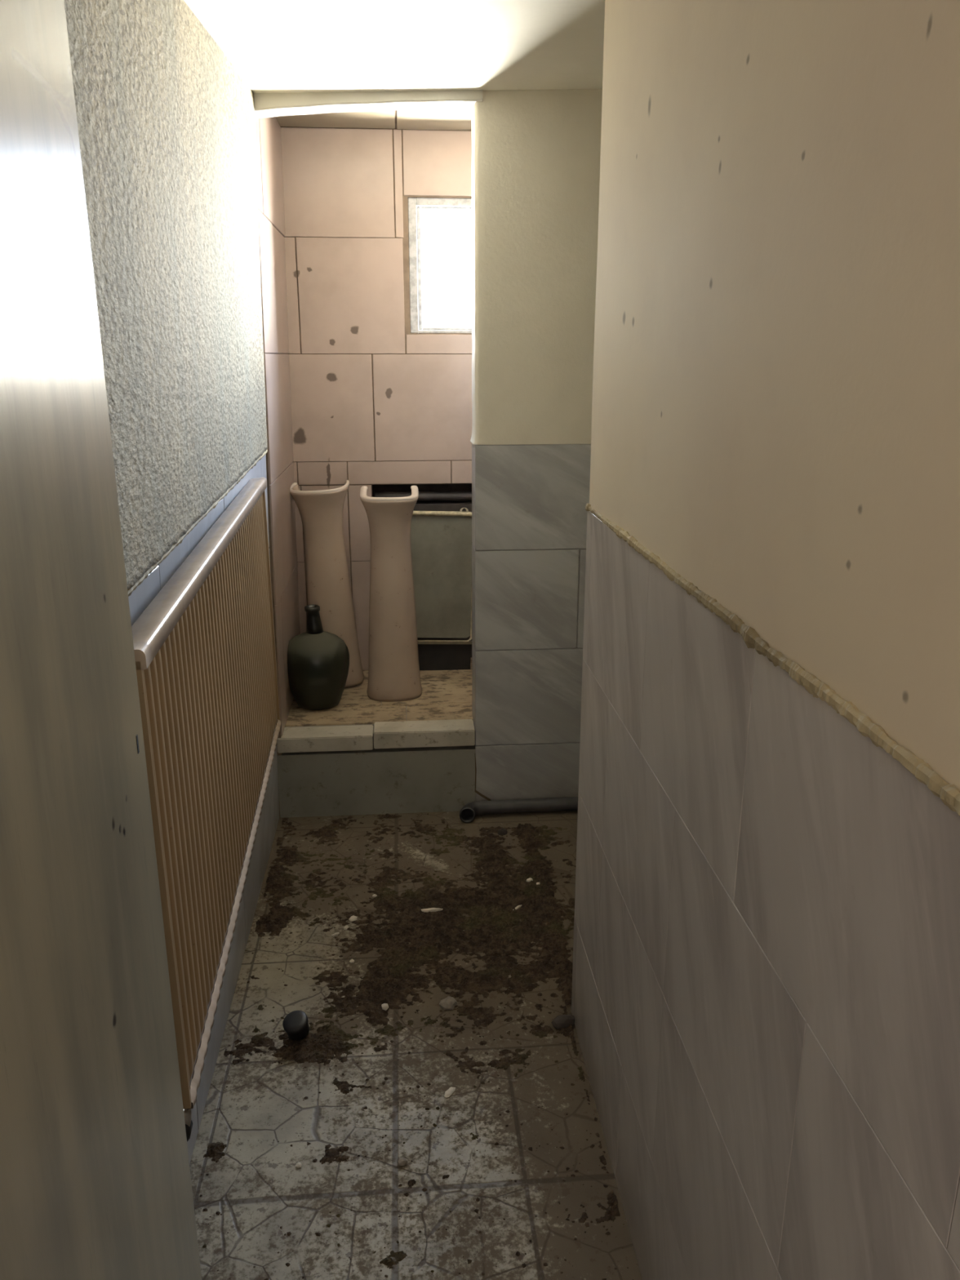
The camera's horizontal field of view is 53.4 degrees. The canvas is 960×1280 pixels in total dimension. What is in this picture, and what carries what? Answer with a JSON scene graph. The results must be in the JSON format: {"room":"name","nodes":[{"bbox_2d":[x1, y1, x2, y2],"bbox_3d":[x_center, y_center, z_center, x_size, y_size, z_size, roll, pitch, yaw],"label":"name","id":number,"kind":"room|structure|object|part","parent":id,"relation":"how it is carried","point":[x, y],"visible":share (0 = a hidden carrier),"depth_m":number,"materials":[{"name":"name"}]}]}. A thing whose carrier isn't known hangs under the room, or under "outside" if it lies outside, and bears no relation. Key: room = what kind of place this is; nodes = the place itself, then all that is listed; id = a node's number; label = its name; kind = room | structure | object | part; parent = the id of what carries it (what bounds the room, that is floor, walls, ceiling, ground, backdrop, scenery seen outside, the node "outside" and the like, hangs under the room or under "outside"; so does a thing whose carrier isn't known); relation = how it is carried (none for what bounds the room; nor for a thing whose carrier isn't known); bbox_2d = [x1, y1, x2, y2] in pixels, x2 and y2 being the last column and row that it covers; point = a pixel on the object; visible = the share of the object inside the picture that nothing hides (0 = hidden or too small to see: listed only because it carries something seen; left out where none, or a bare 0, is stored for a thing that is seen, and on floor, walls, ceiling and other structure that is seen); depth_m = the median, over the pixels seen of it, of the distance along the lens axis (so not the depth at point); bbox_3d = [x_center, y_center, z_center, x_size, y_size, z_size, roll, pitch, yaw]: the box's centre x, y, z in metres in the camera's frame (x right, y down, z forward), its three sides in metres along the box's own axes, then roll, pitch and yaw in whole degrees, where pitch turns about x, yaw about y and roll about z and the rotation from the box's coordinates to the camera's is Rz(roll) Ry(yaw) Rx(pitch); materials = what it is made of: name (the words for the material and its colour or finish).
{"room":"bathroom","nodes":[
{"label":"bathroom","id":0,"kind":"room"},
{"bbox_2d":[64,0,300,1164],"bbox_3d":[-0.585,-0.099,1.213,0.230,2.500,4.870,-1,17,-5],"label":"wall","id":1,"kind":"structure","parent":0,"point":[166,120],"depth_m":1.79,"materials":[{"name":"paint"}]},
{"bbox_2d":[0,0,201,1279],"bbox_3d":[-0.366,0.293,0.777,0.041,1.973,0.820,-2,17,-8],"label":"door","id":2,"kind":"structure","parent":1,"relation":"in","point":[95,1184],"depth_m":0.84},
{"bbox_2d":[131,477,280,1141],"bbox_3d":[-0.523,0.150,2.010,0.044,0.765,1.518,-2,18,-6],"label":"radiator","id":3,"kind":"object","parent":1,"relation":"attached to","point":[204,646],"visible":0.97,"depth_m":1.65,"materials":[{"name":"beige metal"}]},
{"bbox_2d":[253,89,482,118],"bbox_3d":[-0.351,-1.547,2.677,0.712,0.155,0.100,-1,17,-5],"label":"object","id":4,"kind":"structure","parent":1,"relation":"attached to","point":[266,104],"depth_m":2.65,"materials":[{"name":"paint"}]},
{"bbox_2d":[276,719,475,817],"bbox_3d":[-0.350,0.439,3.272,0.665,0.300,0.104,-1,17,-5],"label":"step","id":5,"kind":"structure","parent":1,"relation":"attached to","point":[438,780],"depth_m":3.23,"materials":[{"name":"concrete"}]},
{"bbox_2d":[275,108,471,130],"bbox_3d":[-0.142,-1.863,3.031,1.480,0.350,0.730,-1,17,-5],"label":"ceiling","id":6,"kind":"structure","parent":0,"point":[451,119],"depth_m":3.15,"materials":[{"name":"paint"}]},
{"bbox_2d":[280,126,472,670],"bbox_3d":[-0.168,-0.873,3.651,1.480,2.600,0.182,-1,17,-5],"label":"wall","id":7,"kind":"structure","parent":0,"point":[382,406],"depth_m":3.47,"materials":[{"name":"tile"}]},
{"bbox_2d":[408,197,471,333],"bbox_3d":[-0.042,-1.349,3.459,0.428,0.455,0.038,-1,17,-5],"label":"window","id":8,"kind":"structure","parent":7,"relation":"in","point":[415,205],"depth_m":3.42,"materials":[{"name":"paint"}]},
{"bbox_2d":[282,657,475,754],"bbox_3d":[-0.114,0.330,3.644,1.230,0.296,0.804,-1,17,-5],"label":"floor","id":9,"kind":"structure","parent":0,"point":[446,695],"depth_m":3.42,"materials":[{"name":"tile"}]},
{"bbox_2d":[287,604,349,710],"bbox_3d":[-0.584,0.056,3.404,0.235,0.365,0.235,-1,17,-5],"label":"demijohn","id":10,"kind":"object","parent":9,"relation":"on","point":[318,660],"visible":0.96,"depth_m":3.34,"materials":[{"name":"green glass"}]},
{"bbox_2d":[289,480,364,687],"bbox_3d":[-0.573,-0.202,3.567,0.250,0.772,0.151,1,17,3],"label":"pedestal","id":11,"kind":"object","parent":9,"relation":"on","point":[321,512],"visible":0.88,"depth_m":3.52,"materials":[{"name":"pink ceramic"}]},
{"bbox_2d":[360,485,422,702],"bbox_3d":[-0.317,-0.163,3.441,0.206,0.766,0.151,-1,17,-5],"label":"pedestal","id":12,"kind":"object","parent":9,"relation":"on","point":[393,668],"visible":1,"depth_m":3.40,"materials":[{"name":"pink ceramic"}]},
{"bbox_2d":[410,507,471,670],"bbox_3d":[-0.205,-0.194,3.738,0.374,0.655,0.042,0,16,-5],"label":"panel","id":13,"kind":"object","parent":9,"relation":"on","point":[441,541],"visible":0.6,"depth_m":3.73,"materials":[{"name":"grey metal"}]},
{"bbox_2d":[183,0,604,93],"bbox_3d":[0.229,-1.051,0.598,1.800,0.524,4.300,-1,17,-5],"label":"ceiling","id":14,"kind":"structure","parent":0,"point":[275,46],"depth_m":2.11,"materials":[{"name":"paint"}]},
{"bbox_2d":[189,809,642,1279],"bbox_3d":[0.226,1.179,1.302,1.600,0.001,4.185,-1,17,-5],"label":"floor","id":15,"kind":"structure","parent":0,"point":[240,1187],"depth_m":1.95,"materials":[{"name":"tile"}]},
{"bbox_2d":[295,1162,302,1168],"bbox_3d":[-0.350,1.015,1.845,0.012,0.007,0.011,11,20,34],"label":"chip","id":16,"kind":"object","parent":15,"relation":"on","point":[298,1165],"visible":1,"depth_m":1.84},
{"bbox_2d":[348,915,357,921],"bbox_3d":[-0.352,0.773,2.653,0.019,0.011,0.023,13,21,36],"label":"chip","id":17,"kind":"object","parent":15,"relation":"on","point":[353,917],"visible":1,"depth_m":2.65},
{"bbox_2d":[397,1157,407,1166],"bbox_3d":[-0.150,1.011,1.851,0.020,0.011,0.018,-7,18,-21],"label":"lump","id":18,"kind":"object","parent":15,"relation":"on","point":[401,1161],"visible":1,"depth_m":1.85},
{"bbox_2d":[200,813,633,1279],"bbox_3d":[-0.116,0.843,2.327,0.957,0.063,1.952,-1,17,-5],"label":"soil","id":19,"kind":"object","parent":15,"relation":"on","point":[492,927],"depth_m":2.54,"materials":[{"name":"brown soil"}]},
{"bbox_3d":[-0.420,0.883,2.180,0.057,0.056,0.060,0,17,1],"label":"pipe cap","id":20,"kind":"part","parent":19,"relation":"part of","materials":[{"name":"black plastic"}]},
{"bbox_2d":[381,1003,388,1010],"bbox_3d":[-0.227,0.876,2.283,0.018,0.012,0.017,-1,17,-5],"label":"chip","id":21,"kind":"object","parent":19,"relation":"on","point":[384,1006],"visible":1,"depth_m":2.28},
{"bbox_2d":[421,907,443,912],"bbox_3d":[-0.134,0.756,2.677,0.062,0.009,0.012,-2,17,-7],"label":"wood splinter","id":22,"kind":"object","parent":19,"relation":"on","point":[431,909],"visible":1,"depth_m":2.67,"materials":[{"name":"white paint"}]},
{"bbox_2d":[439,995,457,1009],"bbox_3d":[-0.075,0.873,2.299,0.033,0.025,0.037,13,21,38],"label":"lump","id":23,"kind":"object","parent":15,"relation":"on","point":[449,1002],"visible":1,"depth_m":2.29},
{"bbox_2d":[444,1087,455,1097],"bbox_3d":[-0.064,0.960,2.030,0.015,0.007,0.036,11,20,32],"label":"chip","id":24,"kind":"object","parent":15,"relation":"on","point":[447,1093],"visible":1,"depth_m":2.02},
{"bbox_2d":[497,827,507,835],"bbox_3d":[0.074,0.627,3.132,0.033,0.022,0.024,-5,17,-15],"label":"lump","id":25,"kind":"object","parent":15,"relation":"on","point":[503,831],"visible":1,"depth_m":3.13,"materials":[{"name":"soil"}]},
{"bbox_2d":[459,796,577,822],"bbox_3d":[0.250,0.566,3.272,0.655,0.053,0.075,-2,17,-8],"label":"drain pipe","id":26,"kind":"object","parent":15,"relation":"on","point":[467,814],"visible":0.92,"depth_m":3.25,"materials":[{"name":"grey plastic"}]},
{"bbox_2d":[551,1014,574,1029],"bbox_3d":[0.196,0.890,2.233,0.058,0.026,0.036,-5,17,-16],"label":"lump","id":27,"kind":"object","parent":15,"relation":"on","point":[561,1021],"visible":1,"depth_m":2.22,"materials":[{"name":"brick"}]},
{"bbox_2d":[470,88,602,801],"bbox_3d":[0.459,-0.690,3.034,0.975,2.600,0.152,-1,17,-5],"label":"wall pier","id":28,"kind":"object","parent":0,"point":[536,153],"visible":0.46,"depth_m":2.94,"materials":[{"name":"tile"}]},
{"bbox_2d":[571,0,959,1279],"bbox_3d":[0.414,0.128,0.447,0.150,2.500,3.114,-1,17,-5],"label":"wall","id":29,"kind":"structure","parent":0,"point":[766,992],"depth_m":0.98,"materials":[{"name":"tile"}]}
]}

